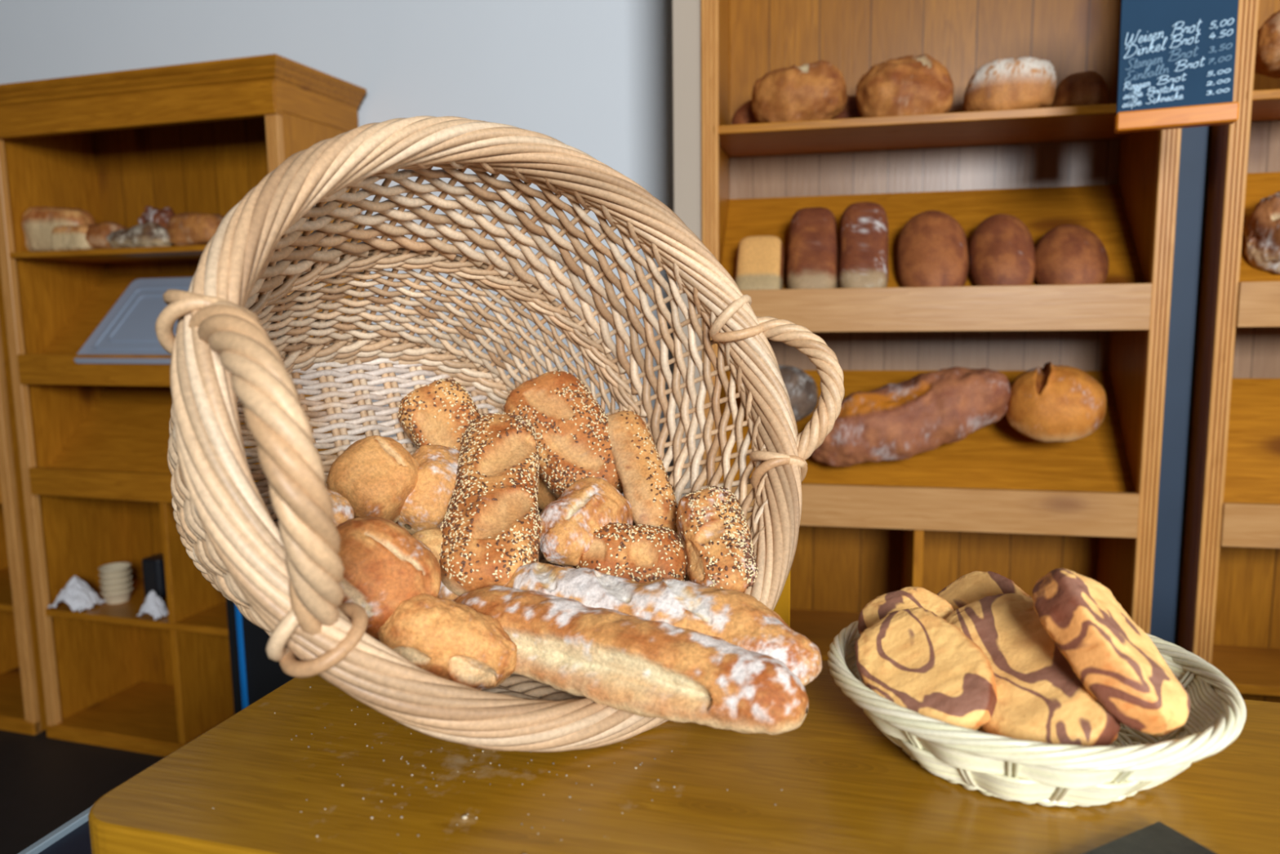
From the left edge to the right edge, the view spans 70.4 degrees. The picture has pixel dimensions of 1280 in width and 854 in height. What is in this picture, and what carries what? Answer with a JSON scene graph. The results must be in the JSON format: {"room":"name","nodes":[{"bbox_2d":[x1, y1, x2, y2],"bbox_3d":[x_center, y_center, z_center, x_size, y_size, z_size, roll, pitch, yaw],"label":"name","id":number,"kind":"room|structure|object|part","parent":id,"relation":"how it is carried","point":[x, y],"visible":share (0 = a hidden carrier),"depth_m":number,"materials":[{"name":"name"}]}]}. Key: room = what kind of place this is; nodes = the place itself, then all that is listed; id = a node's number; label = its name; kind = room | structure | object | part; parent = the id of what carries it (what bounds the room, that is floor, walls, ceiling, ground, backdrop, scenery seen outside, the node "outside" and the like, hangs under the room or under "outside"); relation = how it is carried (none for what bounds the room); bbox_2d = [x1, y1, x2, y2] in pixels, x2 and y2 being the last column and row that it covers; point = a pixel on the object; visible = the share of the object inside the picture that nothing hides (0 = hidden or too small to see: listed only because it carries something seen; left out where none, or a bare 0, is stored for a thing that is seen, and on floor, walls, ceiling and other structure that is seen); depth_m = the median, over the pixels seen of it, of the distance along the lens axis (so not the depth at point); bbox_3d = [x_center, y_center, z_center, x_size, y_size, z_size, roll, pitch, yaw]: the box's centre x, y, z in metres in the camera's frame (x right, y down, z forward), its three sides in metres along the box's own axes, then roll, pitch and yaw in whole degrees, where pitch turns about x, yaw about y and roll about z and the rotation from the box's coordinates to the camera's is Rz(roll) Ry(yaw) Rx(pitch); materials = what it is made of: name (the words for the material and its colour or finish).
{"room":"food shop","nodes":[
{"label":"food shop","id":0,"kind":"room"},
{"bbox_2d":[0,728,164,853],"bbox_3d":[0.464,1.140,0.957,8.100,0.050,6.800,-1,7,0],"label":"floor","id":1,"kind":"structure","parent":0,"point":[46,782],"depth_m":2.44,"materials":[{"name":"black"}]},
{"bbox_2d":[0,267,47,735],"bbox_3d":[-2.212,-0.015,2.858,1.005,1.812,0.370,2,8,17],"label":"shelf unit","id":2,"kind":"object","parent":1,"relation":"on","point":[22,700],"visible":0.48,"depth_m":2.67,"materials":[{"name":"brown wood"}]},
{"bbox_2d":[17,805,92,853],"bbox_3d":[-0.679,0.800,1.155,0.100,0.600,0.400,1,8,14],"label":"base cabinet","id":3,"kind":"object","parent":1,"relation":"on","point":[73,837],"visible":0.24,"depth_m":1.12,"materials":[{"name":"grey metal"}]},
{"bbox_2d":[0,53,369,756],"bbox_3d":[-1.270,-0.001,2.570,1.005,1.837,0.370,2,8,17],"label":"shelf unit","id":4,"kind":"object","parent":1,"relation":"on","point":[93,438],"visible":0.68,"depth_m":2.61,"materials":[{"name":"brown wood"}]},
{"bbox_2d":[22,206,95,251],"bbox_3d":[-1.632,-0.553,2.552,0.211,0.133,0.109,2,8,17],"label":"loaf","id":5,"kind":"object","parent":4,"relation":"on","point":[38,223],"visible":0.51,"depth_m":2.51,"materials":[{"name":"beige food"}]},
{"bbox_2d":[50,225,91,250],"bbox_3d":[-1.543,-0.515,2.478,0.135,0.074,0.063,2,8,17],"label":"loaf","id":6,"kind":"object","parent":4,"relation":"on","point":[63,237],"visible":0.68,"depth_m":2.45,"materials":[{"name":"beige food"}]},
{"bbox_3d":[-1.699,-0.011,2.729,0.022,1.825,0.315,2,8,17],"label":"panel","id":7,"kind":"part","parent":4,"relation":"part of","materials":[{"name":"brown wood"}]},
{"bbox_2d":[47,575,106,612],"bbox_3d":[-1.641,0.477,2.643,0.127,0.090,0.103,2,8,17],"label":"crumpled paper","id":8,"kind":"object","parent":4,"relation":"on","point":[77,593],"visible":1,"depth_m":2.62,"materials":[{"name":"white paper"}]},
{"bbox_2d":[85,222,126,248],"bbox_3d":[-1.474,-0.519,2.488,0.178,0.080,0.100,2,8,17],"label":"loaf","id":9,"kind":"object","parent":4,"relation":"on","point":[96,234],"visible":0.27,"depth_m":2.44,"materials":[{"name":"brown food"}]},
{"bbox_2d":[97,562,133,604],"bbox_3d":[-1.550,0.464,2.687,0.085,0.106,0.085,2,8,17],"label":"cup stack","id":10,"kind":"object","parent":4,"relation":"on","point":[116,586],"visible":1,"depth_m":2.66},
{"bbox_2d":[97,562,131,575],"bbox_3d":[-1.551,0.428,2.682,0.085,0.034,0.085,2,8,17],"label":"cup","id":11,"kind":"object","parent":10,"relation":"on","point":[116,568],"depth_m":2.68,"materials":[{"name":"beige ceramic"}]},
{"bbox_2d":[98,568,131,582],"bbox_3d":[-1.550,0.446,2.684,0.085,0.034,0.085,2,8,17],"label":"cup","id":12,"kind":"object","parent":10,"relation":"on","point":[118,575],"depth_m":2.65,"materials":[{"name":"beige ceramic"}]},
{"bbox_2d":[99,573,132,587],"bbox_3d":[-1.550,0.464,2.687,0.085,0.034,0.085,2,8,17],"label":"cup","id":13,"kind":"object","parent":10,"relation":"on","point":[123,580],"depth_m":2.66,"materials":[{"name":"beige ceramic"}]},
{"bbox_2d":[99,580,133,593],"bbox_3d":[-1.550,0.481,2.689,0.085,0.034,0.085,2,8,17],"label":"cup","id":14,"kind":"object","parent":10,"relation":"on","point":[122,586],"depth_m":2.66,"materials":[{"name":"beige paper"}]},
{"bbox_2d":[100,586,133,604],"bbox_3d":[-1.550,0.499,2.691,0.085,0.034,0.085,2,8,17],"label":"cup","id":15,"kind":"object","parent":10,"relation":"on","point":[114,595],"depth_m":2.66,"materials":[{"name":"beige paper"}]},
{"bbox_2d":[74,276,192,364],"bbox_3d":[-1.316,-0.291,2.505,0.400,0.248,0.252,2,8,17],"label":"tray","id":16,"kind":"object","parent":4,"relation":"on","point":[128,327],"visible":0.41,"depth_m":2.50,"materials":[{"name":"plastic"}]},
{"bbox_2d":[106,221,173,248],"bbox_3d":[-1.331,-0.503,2.416,0.220,0.081,0.085,2,8,17],"label":"loaf","id":17,"kind":"object","parent":4,"relation":"on","point":[149,234],"visible":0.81,"depth_m":2.38,"materials":[{"name":"beige food"}]},
{"bbox_2d":[137,205,176,228],"bbox_3d":[-1.306,-0.559,2.470,0.132,0.080,0.087,2,8,17],"label":"loaf","id":18,"kind":"object","parent":17,"relation":"on","point":[162,217],"visible":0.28,"depth_m":2.44,"materials":[{"name":"brown food"}]},
{"bbox_2d":[136,590,168,619],"bbox_3d":[-1.365,0.493,2.544,0.074,0.078,0.060,2,8,17],"label":"crumpled paper","id":19,"kind":"object","parent":4,"relation":"on","point":[153,605],"visible":0.98,"depth_m":2.53,"materials":[{"name":"white paper"}]},
{"bbox_2d":[142,553,166,598],"bbox_3d":[-1.446,0.449,2.732,0.070,0.120,0.070,2,8,17],"label":"box","id":20,"kind":"object","parent":4,"relation":"on","point":[153,566],"visible":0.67,"depth_m":2.70,"materials":[{"name":"black plastic"}]},
{"bbox_3d":[-1.218,-0.018,2.740,0.891,1.825,0.012,2,8,17],"label":"panel","id":21,"kind":"part","parent":4,"relation":"part of","materials":[{"name":"brown wood"}]},
{"bbox_3d":[-1.282,-0.886,2.454,1.005,0.052,0.370,2,8,17],"label":"cornice","id":22,"kind":"part","parent":4,"relation":"part of","materials":[{"name":"brown wood"}]},
{"bbox_2d":[166,212,224,245],"bbox_3d":[-1.164,-0.519,2.393,0.172,0.093,0.101,2,8,17],"label":"loaf","id":23,"kind":"object","parent":4,"relation":"on","point":[191,228],"visible":0.67,"depth_m":2.35,"materials":[{"name":"brown food"}]},
{"bbox_3d":[-0.826,0.013,2.464,0.022,1.825,0.315,2,8,17],"label":"panel","id":24,"kind":"part","parent":4,"relation":"part of","materials":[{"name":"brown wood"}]},
{"bbox_2d":[226,518,299,714],"bbox_3d":[-0.908,0.591,2.317,0.265,0.720,0.098,2,8,17],"label":"stand","id":25,"kind":"object","parent":1,"relation":"on","point":[255,675],"visible":0.13,"depth_m":2.30,"materials":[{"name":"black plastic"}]},
{"bbox_2d":[88,660,1279,853],"bbox_3d":[0.589,0.705,0.596,1.900,0.903,0.402,1,8,16],"label":"countertop","id":26,"kind":"structure","parent":1,"relation":"on","point":[847,788],"depth_m":0.62,"materials":[{"name":"brown wood"}]},
{"bbox_2d":[213,686,782,839],"bbox_3d":[-0.109,0.245,0.693,0.436,0.002,0.281,1,8,16],"label":"crumbs","id":27,"kind":"object","parent":26,"relation":"on","point":[464,816],"visible":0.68,"depth_m":0.64,"materials":[{"name":"food"}]},
{"bbox_2d":[155,115,844,751],"bbox_3d":[-0.151,-0.025,0.857,0.490,0.505,0.618,6,10,42],"label":"wicker basket","id":28,"kind":"object","parent":26,"relation":"on","point":[237,357],"visible":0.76,"depth_m":0.86,"materials":[{"name":"beige wicker"}]},
{"bbox_3d":[-0.224,0.017,0.558,0.058,0.238,0.118,-8,-13,-43],"label":"handle","id":29,"kind":"part","parent":28,"relation":"part of","materials":[{"name":"wicker"}]},
{"bbox_2d":[327,488,354,526],"bbox_3d":[-0.257,0.074,0.746,0.046,0.046,0.034,3,8,29],"label":"bread roll","id":30,"kind":"object","parent":28,"relation":"in","point":[343,509],"visible":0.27,"depth_m":0.74,"materials":[{"name":"brown food"}]},
{"bbox_2d":[326,435,419,523],"bbox_3d":[-0.254,0.053,0.865,0.084,0.092,0.085,1,8,14],"label":"bread roll","id":31,"kind":"object","parent":28,"relation":"in","point":[376,474],"visible":0.77,"depth_m":0.83,"materials":[{"name":"brown food"}]},
{"bbox_2d":[336,516,441,641],"bbox_3d":[-0.207,0.121,0.707,0.109,0.099,0.069,-5,8,-28],"label":"bread roll","id":32,"kind":"object","parent":28,"relation":"in","point":[385,566],"visible":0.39,"depth_m":0.69,"materials":[{"name":"brown food"}]},
{"bbox_2d":[416,538,431,551],"bbox_3d":[-0.202,0.121,0.765,0.060,0.060,0.051,-2,8,-9],"label":"bread roll","id":33,"kind":"object","parent":28,"relation":"in","point":[421,542],"visible":0.02,"depth_m":0.77,"materials":[{"name":"brown food"}]},
{"bbox_2d":[397,444,459,535],"bbox_3d":[-0.202,0.062,0.902,0.096,0.087,0.080,-7,9,-38],"label":"bread roll","id":34,"kind":"object","parent":28,"relation":"in","point":[425,507],"visible":0.51,"depth_m":0.87,"materials":[{"name":"brown food"}]},
{"bbox_2d":[377,593,516,690],"bbox_3d":[-0.147,0.166,0.697,0.104,0.077,0.057,-2,8,-11],"label":"bread roll","id":35,"kind":"object","parent":28,"relation":"in","point":[448,639],"visible":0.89,"depth_m":0.68,"materials":[{"name":"brown food"}]},
{"bbox_2d":[437,582,458,599],"bbox_3d":[-0.143,0.158,0.820,0.125,0.066,0.061,-2,8,-6],"label":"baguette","id":36,"kind":"object","parent":28,"relation":"in","point":[444,592],"visible":0.02,"depth_m":0.79,"materials":[{"name":"brown food"}]},
{"bbox_2d":[412,528,443,564],"bbox_3d":[-0.186,0.119,0.817,0.055,0.055,0.050,-7,10,-40],"label":"bread roll","id":37,"kind":"object","parent":36,"relation":"on","point":[433,538],"visible":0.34,"depth_m":0.80,"materials":[{"name":"brown food"}]},
{"bbox_2d":[537,475,557,509],"bbox_3d":[-0.100,0.056,1.065,0.083,0.078,0.082,2,8,20],"label":"bread roll","id":38,"kind":"object","parent":28,"relation":"in","point":[545,497],"visible":0.05,"depth_m":1.03,"materials":[{"name":"brown food"}]},
{"bbox_2d":[539,476,633,566],"bbox_3d":[-0.055,0.091,0.897,0.074,0.076,0.114,4,9,32],"label":"bread roll","id":39,"kind":"object","parent":28,"relation":"in","point":[569,522],"visible":0.82,"depth_m":0.87,"materials":[{"name":"brown food"}]},
{"bbox_2d":[451,585,808,734],"bbox_3d":[-0.025,0.173,0.707,0.322,0.070,0.077,4,9,30],"label":"baguette","id":40,"kind":"object","parent":28,"relation":"in","point":[617,660],"visible":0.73,"depth_m":0.66,"materials":[{"name":"brown food"}]},
{"bbox_2d":[502,561,822,685],"bbox_3d":[0.004,0.153,0.736,0.294,0.066,0.077,3,8,27],"label":"baguette","id":41,"kind":"object","parent":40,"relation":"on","point":[736,617],"visible":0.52,"depth_m":0.70,"materials":[{"name":"brown food"}]},
{"bbox_2d":[439,413,542,595],"bbox_3d":[-0.137,0.068,0.869,0.094,0.147,0.204,-1,7,1],"label":"seeded roll","id":42,"kind":"object","parent":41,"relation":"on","point":[491,528],"visible":0.96,"depth_m":0.83,"materials":[{"name":"brown food"}]},
{"bbox_2d":[575,522,687,582],"bbox_3d":[-0.008,0.133,0.871,0.107,0.082,0.068,-1,7,-6],"label":"seeded roll","id":43,"kind":"object","parent":28,"relation":"in","point":[639,553],"visible":0.56,"depth_m":0.85,"materials":[{"name":"brown food"}]},
{"bbox_2d":[675,485,758,592],"bbox_3d":[0.074,0.112,0.873,0.071,0.104,0.097,-2,8,-8],"label":"seeded roll","id":44,"kind":"object","parent":28,"relation":"in","point":[713,531],"visible":0.93,"depth_m":0.85,"materials":[{"name":"brown food"}]},
{"bbox_2d":[773,568,791,626],"bbox_3d":[0.130,0.172,0.910,0.042,0.085,0.004,1,8,16],"label":"panel","id":45,"kind":"object","parent":28,"relation":"attached to","point":[782,608],"visible":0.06,"depth_m":0.91,"materials":[{"name":"wood"}]},
{"bbox_3d":[0.159,-0.046,0.946,0.068,0.175,0.092,-8,-13,-43],"label":"handle","id":46,"kind":"part","parent":28,"relation":"part of","materials":[{"name":"wicker"}]},
{"label":"bread roll","id":47,"kind":"object","parent":28,"relation":"in","visible":0},
{"bbox_2d":[503,370,622,498],"bbox_3d":[-0.079,0.012,1.003,0.152,0.146,0.093,5,9,38],"label":"seeded roll","id":48,"kind":"object","parent":47,"relation":"on","point":[573,441],"visible":0.7,"depth_m":0.98,"materials":[{"name":"brown food"}]},
{"bbox_2d":[607,409,677,533],"bbox_3d":[0.000,0.051,0.976,0.061,0.132,0.144,-3,8,-20],"label":"seeded roll","id":49,"kind":"object","parent":47,"relation":"on","point":[642,475],"visible":0.82,"depth_m":0.94,"materials":[{"name":"brown food"}]},
{"label":"bread roll","id":50,"kind":"object","parent":28,"relation":"in","visible":0},
{"bbox_2d":[397,378,480,450],"bbox_3d":[-0.207,0.006,0.982,0.110,0.114,0.078,4,9,33],"label":"seeded roll","id":51,"kind":"object","parent":50,"relation":"on","point":[440,411],"visible":0.51,"depth_m":0.96,"materials":[{"name":"brown food"}]},
{"bbox_2d":[826,620,1246,807],"bbox_3d":[0.286,0.208,0.685,0.284,0.066,0.283,0,8,7],"label":"bread basket","id":52,"kind":"object","parent":26,"relation":"on","point":[1026,771],"visible":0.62,"depth_m":0.59,"materials":[{"name":"beige wicker"}]},
{"bbox_2d":[857,586,954,635],"bbox_3d":[0.218,0.167,0.727,0.078,0.061,0.087,-2,8,-10],"label":"bread","id":53,"kind":"object","parent":52,"relation":"in","point":[907,597],"visible":0.34,"depth_m":0.74,"materials":[{"name":"beige food"}]},
{"bbox_2d":[854,607,997,740],"bbox_3d":[0.203,0.175,0.650,0.075,0.069,0.114,-3,8,-18],"label":"bread","id":54,"kind":"object","parent":52,"relation":"in","point":[920,661],"visible":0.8,"depth_m":0.64,"materials":[{"name":"beige food"}]},
{"bbox_2d":[937,570,1031,610],"bbox_3d":[0.290,0.171,0.758,0.077,0.088,0.106,-5,8,-27],"label":"bread","id":55,"kind":"object","parent":52,"relation":"in","point":[969,588],"visible":0.3,"depth_m":0.77,"materials":[{"name":"beige food"}]},
{"bbox_2d":[945,593,1120,746],"bbox_3d":[0.271,0.174,0.647,0.097,0.082,0.157,-2,8,-10],"label":"bread","id":56,"kind":"object","parent":52,"relation":"in","point":[1041,698],"visible":0.46,"depth_m":0.61,"materials":[{"name":"beige food"}]},
{"bbox_2d":[1032,568,1190,736],"bbox_3d":[0.318,0.149,0.617,0.085,0.096,0.112,-3,8,-17],"label":"bread","id":57,"kind":"object","parent":52,"relation":"in","point":[1113,658],"visible":1,"depth_m":0.59,"materials":[{"name":"beige food"}]},
{"bbox_2d":[1082,821,1217,853],"bbox_3d":[0.297,0.263,0.490,0.120,0.007,0.129,-4,8,-23],"label":"tray","id":58,"kind":"object","parent":26,"relation":"on","point":[1157,837],"depth_m":0.55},
{"bbox_2d":[701,0,1181,660],"bbox_3d":[0.608,-0.158,1.999,0.905,2.250,0.324,1,8,12],"label":"shelf unit","id":59,"kind":"object","parent":1,"relation":"on","point":[1015,506],"visible":0.42,"depth_m":1.99,"materials":[{"name":"brown wood"}]},
{"bbox_3d":[0.179,-0.167,2.103,0.022,2.250,0.300,1,8,12],"label":"panel","id":60,"kind":"part","parent":59,"relation":"part of","materials":[{"name":"brown wood"}]},
{"bbox_2d":[731,100,759,124],"bbox_3d":[0.269,-0.691,2.046,0.124,0.088,0.081,1,8,12],"label":"loaf","id":61,"kind":"object","parent":59,"relation":"on","point":[744,114],"visible":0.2,"depth_m":2.02,"materials":[{"name":"brown food"}]},
{"bbox_2d":[734,235,784,289],"bbox_3d":[0.260,-0.340,1.974,0.104,0.153,0.120,1,8,13],"label":"loaf","id":62,"kind":"object","parent":59,"relation":"on","point":[760,260],"visible":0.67,"depth_m":1.95,"materials":[{"name":"beige food"}]},
{"bbox_2d":[745,364,817,421],"bbox_3d":[0.311,-0.074,2.029,0.168,0.130,0.146,2,8,19],"label":"loaf","id":63,"kind":"object","parent":59,"relation":"on","point":[802,388],"visible":0.39,"depth_m":1.98,"materials":[{"name":"food"}]},
{"bbox_2d":[751,60,847,123],"bbox_3d":[0.339,-0.695,1.930,0.199,0.144,0.164,2,8,21],"label":"loaf","id":64,"kind":"object","parent":59,"relation":"on","point":[814,91],"visible":0.94,"depth_m":1.87,"materials":[{"name":"brown food"}]},
{"bbox_2d":[786,207,837,288],"bbox_3d":[0.373,-0.370,1.964,0.108,0.214,0.162,1,8,11],"label":"loaf","id":65,"kind":"object","parent":59,"relation":"on","point":[812,244],"visible":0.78,"depth_m":1.93,"materials":[{"name":"brown food"}]},
{"bbox_2d":[833,95,861,119],"bbox_3d":[0.482,-0.689,2.021,0.125,0.096,0.083,1,8,12],"label":"loaf","id":66,"kind":"object","parent":59,"relation":"on","point":[850,110],"visible":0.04,"depth_m":1.99,"materials":[{"name":"brown food"}]},
{"bbox_2d":[837,201,888,288],"bbox_3d":[0.478,-0.374,1.943,0.104,0.220,0.160,1,8,13],"label":"loaf","id":67,"kind":"object","parent":59,"relation":"on","point":[863,263],"visible":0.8,"depth_m":1.91,"materials":[{"name":"brown food"}]},
{"bbox_2d":[855,53,954,132],"bbox_3d":[0.547,-0.690,1.879,0.196,0.158,0.152,2,8,19],"label":"loaf","id":68,"kind":"object","parent":59,"relation":"on","point":[908,85],"visible":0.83,"depth_m":1.83,"materials":[{"name":"brown food"}]},
{"bbox_2d":[811,366,1010,466],"bbox_3d":[0.577,-0.023,1.958,0.432,0.211,0.166,0,7,5],"label":"loaf","id":69,"kind":"object","parent":59,"relation":"on","point":[926,411],"visible":0.81,"depth_m":1.89,"materials":[{"name":"brown food"}]},
{"bbox_3d":[0.650,0.555,2.246,0.861,0.770,0.012,1,8,12],"label":"panel","id":70,"kind":"part","parent":59,"relation":"part of","materials":[{"name":"brown wood"}]},
{"bbox_3d":[0.631,-0.967,2.046,0.861,0.660,0.012,1,8,12],"label":"panel","id":71,"kind":"part","parent":59,"relation":"part of","materials":[{"name":"brown wood"}]},
{"bbox_2d":[896,210,968,287],"bbox_3d":[0.616,-0.359,1.911,0.146,0.196,0.141,1,8,14],"label":"loaf","id":72,"kind":"object","parent":59,"relation":"on","point":[932,250],"visible":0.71,"depth_m":1.88,"materials":[{"name":"brown food"}]},
{"bbox_2d":[968,213,1035,285],"bbox_3d":[0.751,-0.351,1.879,0.130,0.183,0.134,0,8,8],"label":"loaf","id":73,"kind":"object","parent":59,"relation":"on","point":[1002,251],"visible":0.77,"depth_m":1.85,"materials":[{"name":"brown food"}]},
{"bbox_2d":[963,56,1057,111],"bbox_3d":[0.747,-0.681,1.836,0.173,0.122,0.128,1,8,12],"label":"loaf","id":74,"kind":"object","parent":59,"relation":"on","point":[1022,82],"visible":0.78,"depth_m":1.78,"materials":[{"name":"brown food"}]},
{"bbox_2d":[1005,361,1106,442],"bbox_3d":[0.865,-0.054,1.890,0.192,0.162,0.162,2,8,20],"label":"loaf","id":75,"kind":"object","parent":59,"relation":"on","point":[1050,403],"visible":0.98,"depth_m":1.83,"materials":[{"name":"brown food"}]},
{"bbox_2d":[1034,224,1108,284],"bbox_3d":[0.874,-0.335,1.846,0.141,0.157,0.120,3,9,29],"label":"loaf","id":76,"kind":"object","parent":59,"relation":"on","point":[1066,254],"visible":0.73,"depth_m":1.81,"materials":[{"name":"brown food"}]},
{"bbox_2d":[1052,71,1108,106],"bbox_3d":[0.881,-0.666,1.821,0.100,0.087,0.098,1,8,12],"label":"loaf","id":77,"kind":"object","parent":59,"relation":"on","point":[1089,87],"visible":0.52,"depth_m":1.78,"materials":[{"name":"brown food"}]},
{"bbox_3d":[1.042,-0.153,1.917,0.022,2.250,0.300,1,8,12],"label":"panel","id":78,"kind":"part","parent":59,"relation":"part of","materials":[{"name":"brown wood"}]},
{"bbox_2d":[1114,0,1239,133],"bbox_3d":[0.873,-0.627,1.470,0.180,0.278,0.032,1,8,21],"label":"chalkboard","id":79,"kind":"object","parent":59,"relation":"attached to","point":[1176,58],"visible":1,"depth_m":1.48,"materials":[{"name":"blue stone"}]},
{"bbox_2d":[1149,125,1208,643],"bbox_3d":[1.070,-0.141,1.825,0.070,2.250,0.020,1,8,12],"label":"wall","id":80,"kind":"structure","parent":59,"relation":"attached to","point":[1193,142],"depth_m":1.82,"materials":[{"name":"blue paint"}]},
{"bbox_2d":[1173,0,1279,702],"bbox_3d":[1.562,-0.138,1.752,0.905,2.250,0.244,1,8,12],"label":"shelf unit","id":81,"kind":"object","parent":1,"relation":"on","point":[1228,606],"visible":0.41,"depth_m":1.80,"materials":[{"name":"brown wood"}]},
{"bbox_3d":[1.133,-0.146,1.857,0.022,2.250,0.220,1,8,12],"label":"panel","id":82,"kind":"part","parent":81,"relation":"part of","materials":[{"name":"brown wood"}]},
{"bbox_3d":[1.596,0.586,1.961,0.861,0.760,0.012,1,8,12],"label":"panel","id":83,"kind":"part","parent":81,"relation":"part of","materials":[{"name":"brown wood"}]},
{"bbox_2d":[1242,191,1279,274],"bbox_3d":[1.262,-0.373,1.738,0.177,0.161,0.155,3,8,28],"label":"loaf","id":84,"kind":"object","parent":81,"relation":"on","point":[1261,230],"visible":0.99,"depth_m":1.74,"materials":[{"name":"brown food"}]},
{"bbox_3d":[1.577,-0.946,1.760,0.861,0.650,0.012,1,8,12],"label":"panel","id":85,"kind":"part","parent":81,"relation":"part of","materials":[{"name":"brown wood"}]},
{"bbox_2d":[1254,10,1279,79],"bbox_3d":[1.251,-0.727,1.712,0.171,0.124,0.157,1,8,13],"label":"loaf","id":86,"kind":"object","parent":81,"relation":"on","point":[1267,62],"visible":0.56,"depth_m":1.70,"materials":[{"name":"brown food"}]},
{"bbox_2d":[0,0,674,566],"bbox_3d":[-0.497,-0.544,2.547,6.800,2.900,0.123,1,8,16],"label":"wall","id":87,"kind":"structure","parent":0,"point":[594,77],"depth_m":2.44,"materials":[{"name":"white paint"}]},
{"bbox_2d":[671,0,702,497],"bbox_3d":[0.137,-0.471,2.084,0.058,2.860,0.356,1,8,12],"label":"trim","id":88,"kind":"structure","parent":87,"relation":"attached to","point":[686,14],"depth_m":1.89,"materials":[{"name":"beige paint"}]}
]}

